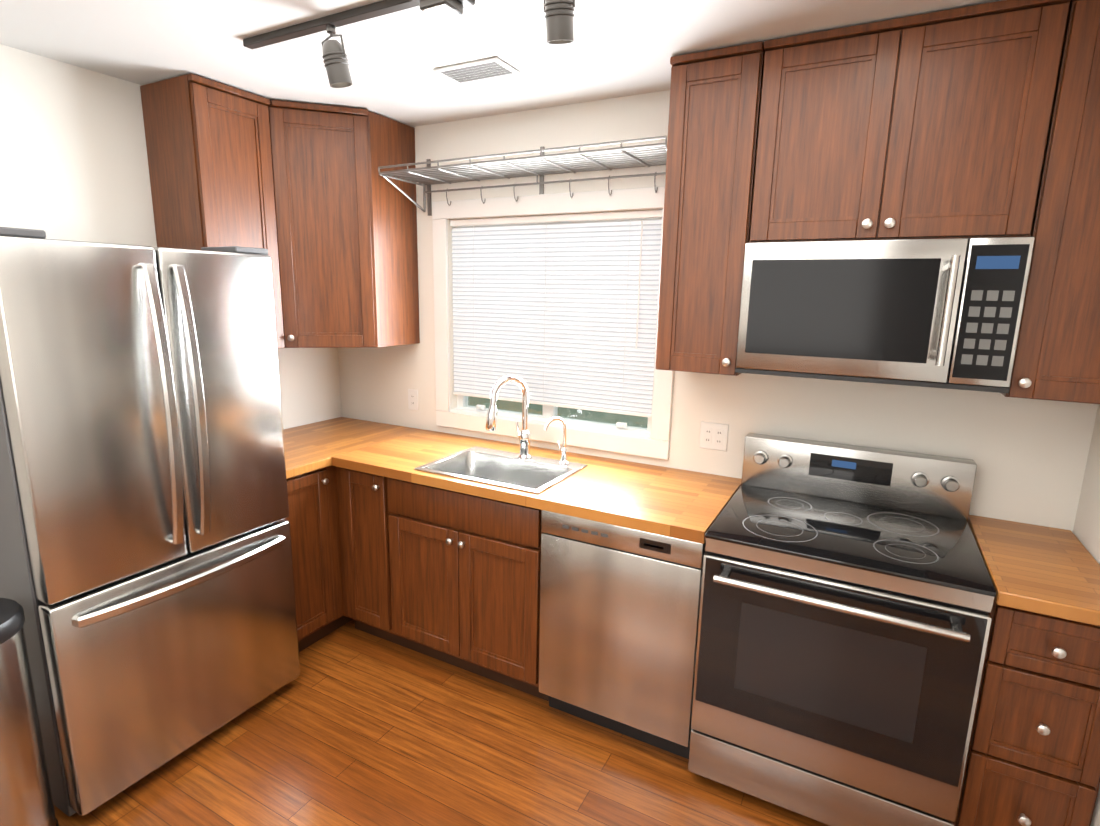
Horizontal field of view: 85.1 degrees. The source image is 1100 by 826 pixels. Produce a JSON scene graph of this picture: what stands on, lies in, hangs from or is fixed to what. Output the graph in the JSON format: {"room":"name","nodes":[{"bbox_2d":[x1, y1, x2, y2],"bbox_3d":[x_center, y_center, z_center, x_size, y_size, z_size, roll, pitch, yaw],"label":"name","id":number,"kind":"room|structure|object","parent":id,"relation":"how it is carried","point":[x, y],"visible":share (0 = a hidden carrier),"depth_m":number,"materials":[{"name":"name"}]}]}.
{"room":"kitchen","nodes":[
{"label":"kitchen","id":0,"kind":"room"},
{"bbox_2d":[0,44,341,428],"bbox_3d":[-2.327,0.074,1.596,0.120,2.447,4.420,7,13,27],"label":"wall","id":1,"kind":"structure","parent":0,"point":[74,166],"depth_m":2.28,"materials":[{"name":"white paint"}]},
{"bbox_2d":[140,73,284,348],"bbox_3d":[-1.421,-0.806,2.579,0.368,1.060,0.339,7,13,27],"label":"upper cabinet","id":2,"kind":"object","parent":1,"relation":"attached to","point":[208,147],"visible":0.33,"depth_m":2.42,"materials":[{"name":"brown wood"}]},
{"bbox_2d":[53,619,828,825],"bbox_3d":[-0.786,1.503,1.093,3.610,0.100,4.540,7,13,27],"label":"floor","id":3,"kind":"structure","parent":0,"point":[351,725],"depth_m":2.12,"materials":[{"name":"brown wood"}]},
{"bbox_2d":[0,598,58,825],"bbox_3d":[-1.564,0.928,1.647,0.318,0.782,0.276,7,13,27],"label":"step trash can","id":4,"kind":"object","parent":3,"relation":"on","point":[26,799],"visible":1,"depth_m":1.64,"materials":[{"name":"silver metal"}]},
{"bbox_2d":[0,227,299,816],"bbox_3d":[-1.514,0.311,2.158,0.815,1.792,0.805,7,13,27],"label":"refrigerator","id":5,"kind":"object","parent":3,"relation":"on","point":[146,576],"visible":1,"depth_m":1.86,"materials":[{"name":"grey metal"}]},
{"bbox_2d":[284,465,352,651],"bbox_3d":[-1.182,0.605,3.067,0.646,0.872,0.956,7,13,27],"label":"base cabinet left arm","id":6,"kind":"object","parent":3,"relation":"on","point":[313,519],"visible":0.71,"depth_m":2.70},
{"bbox_2d":[336,467,548,700],"bbox_3d":[-0.382,0.669,2.820,1.096,0.872,0.648,7,13,27],"label":"base cabinet","id":7,"kind":"object","parent":3,"relation":"on","point":[449,577],"visible":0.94,"depth_m":2.53,"materials":[{"name":"brown wood"}]},
{"bbox_2d":[283,375,740,543],"bbox_3d":[-0.440,0.130,2.570,2.307,0.575,0.956,7,13,27],"label":"countertop","id":8,"kind":"structure","parent":7,"relation":"on","point":[677,503],"depth_m":2.57,"materials":[{"name":"brown wood"}]},
{"bbox_2d":[414,446,587,493],"bbox_3d":[-0.205,0.325,2.583,0.600,0.197,0.440,7,13,27],"label":"sink","id":9,"kind":"object","parent":8,"relation":"in","point":[511,471],"depth_m":2.67,"materials":[{"name":"metal"}]},
{"bbox_2d":[539,510,705,758],"bbox_3d":[0.371,0.764,2.429,0.600,0.868,0.625,7,13,27],"label":"dishwasher","id":10,"kind":"object","parent":3,"relation":"on","point":[619,612],"visible":0.81,"depth_m":2.14,"materials":[{"name":"grey metal"}]},
{"bbox_2d":[688,433,996,825],"bbox_3d":[0.953,0.725,2.041,0.754,1.118,0.711,7,13,27],"label":"electric range","id":11,"kind":"object","parent":3,"relation":"on","point":[848,595],"visible":1,"depth_m":1.82,"materials":[{"name":"silver metal"}]},
{"bbox_2d":[954,600,1099,825],"bbox_3d":[1.439,0.895,1.865,0.290,0.872,0.648,7,13,27],"label":"base cabinet","id":12,"kind":"object","parent":3,"relation":"on","point":[1033,757],"visible":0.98,"depth_m":1.59,"materials":[{"name":"brown wood"}]},
{"bbox_2d":[968,515,1099,625],"bbox_3d":[1.447,0.445,1.774,0.290,0.040,0.649,7,13,27],"label":"countertop","id":13,"kind":"structure","parent":12,"relation":"on","point":[1048,571],"depth_m":1.69,"materials":[{"name":"brown wood"}]},
{"bbox_2d":[0,0,1001,126],"bbox_3d":[-0.738,-0.994,0.592,3.610,0.100,4.540,7,13,27],"label":"ceiling","id":14,"kind":"structure","parent":0,"point":[618,48],"depth_m":1.96,"materials":[{"name":"white paint"}]},
{"bbox_2d":[243,0,574,87],"bbox_3d":[-0.248,-1.038,1.593,1.700,0.187,0.120,7,13,27],"label":"track light","id":15,"kind":"object","parent":14,"relation":"attached to","point":[559,16],"visible":1,"depth_m":1.73,"materials":[{"name":"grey metal"}]},
{"bbox_2d":[433,57,519,83],"bbox_3d":[-0.268,-1.248,2.188,0.280,0.010,0.160,7,13,27],"label":"ceiling vent","id":16,"kind":"object","parent":14,"relation":"in","point":[480,70],"visible":1,"depth_m":2.17,"materials":[{"name":"white"}]},
{"bbox_2d":[338,90,1097,531],"bbox_3d":[0.285,-0.108,2.754,3.610,2.447,0.120,7,13,27],"label":"wall","id":17,"kind":"structure","parent":0,"point":[1028,456],"depth_m":2.44,"materials":[{"name":"white paint"}]},
{"bbox_2d":[267,100,419,347],"bbox_3d":[-1.086,-0.870,2.929,0.620,1.060,0.619,7,13,27],"label":"upper cabinet","id":18,"kind":"object","parent":17,"relation":"attached to","point":[346,219],"visible":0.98,"depth_m":2.75,"materials":[{"name":"brown wood"}]},
{"bbox_2d":[408,389,417,409],"bbox_3d":[-0.744,-0.073,3.251,0.070,0.114,0.008,7,13,27],"label":"electrical outlet plate","id":19,"kind":"object","parent":17,"relation":"attached to","point":[412,399],"visible":1,"depth_m":3.25,"materials":[{"name":"white plastic"}]},
{"bbox_2d":[378,136,666,215],"bbox_3d":[-0.111,-1.023,2.541,1.348,0.265,0.322,7,13,27],"label":"wire shelf","id":20,"kind":"object","parent":17,"relation":"attached to","point":[542,164],"visible":0.77,"depth_m":2.50,"materials":[{"name":"grey metal"}]},
{"bbox_2d":[432,186,673,459],"bbox_3d":[-0.009,-0.429,2.832,1.270,1.135,0.119,7,13,27],"label":"window","id":21,"kind":"structure","parent":17,"relation":"in","point":[656,444],"depth_m":2.79,"materials":[{"name":"white"}]},
{"bbox_2d":[450,210,661,417],"bbox_3d":[-0.019,-0.468,2.803,1.088,0.875,0.034,7,13,27],"label":"window blind","id":22,"kind":"object","parent":21,"relation":"attached to","point":[561,315],"visible":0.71,"depth_m":2.77,"materials":[{"name":"white plastic"}]},
{"bbox_2d":[655,41,764,375],"bbox_3d":[0.600,-0.689,2.185,0.297,1.060,0.368,7,13,27],"label":"upper cabinet","id":23,"kind":"object","parent":17,"relation":"attached to","point":[714,113],"visible":0.98,"depth_m":2.04,"materials":[{"name":"brown wood"}]},
{"bbox_2d":[699,421,728,450],"bbox_3d":[0.684,0.098,2.501,0.116,0.114,0.008,7,13,27],"label":"electrical outlet plate","id":24,"kind":"object","parent":17,"relation":"attached to","point":[713,436],"visible":1,"depth_m":2.50,"materials":[{"name":"white plastic"}]},
{"bbox_2d":[749,0,1070,242],"bbox_3d":[1.072,-0.852,1.895,0.756,0.608,0.368,7,13,27],"label":"upper cabinet","id":25,"kind":"object","parent":17,"relation":"attached to","point":[933,125],"visible":1,"depth_m":1.74,"materials":[{"name":"brown wood"}]},
{"bbox_2d":[735,237,1034,392],"bbox_3d":[1.044,-0.333,1.964,0.754,0.426,0.446,7,13,27],"label":"microwave","id":26,"kind":"object","parent":25,"relation":"attached to","point":[945,313],"visible":1,"depth_m":1.79,"materials":[{"name":"grey metal"}]},
{"bbox_2d":[1001,0,1099,403],"bbox_3d":[1.533,-0.573,1.696,0.290,1.060,0.368,7,13,27],"label":"upper cabinet","id":27,"kind":"object","parent":17,"relation":"attached to","point":[1057,355],"visible":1,"depth_m":1.62,"materials":[{"name":"brown wood"}]},
{"bbox_2d":[1073,404,1099,825],"bbox_3d":[0.746,0.455,-0.015,0.120,2.447,4.420,7,13,27],"label":"wall","id":28,"kind":"structure","parent":0,"point":[1086,530],"depth_m":1.87,"materials":[{"name":"white paint"}]},
{"label":"outside","id":29,"kind":"structure","parent":0,"visible":0},
{"bbox_2d":[468,396,647,427],"bbox_3d":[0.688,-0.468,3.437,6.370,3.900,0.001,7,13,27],"label":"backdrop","id":30,"kind":"structure","parent":29,"point":[538,408],"depth_m":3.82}
]}

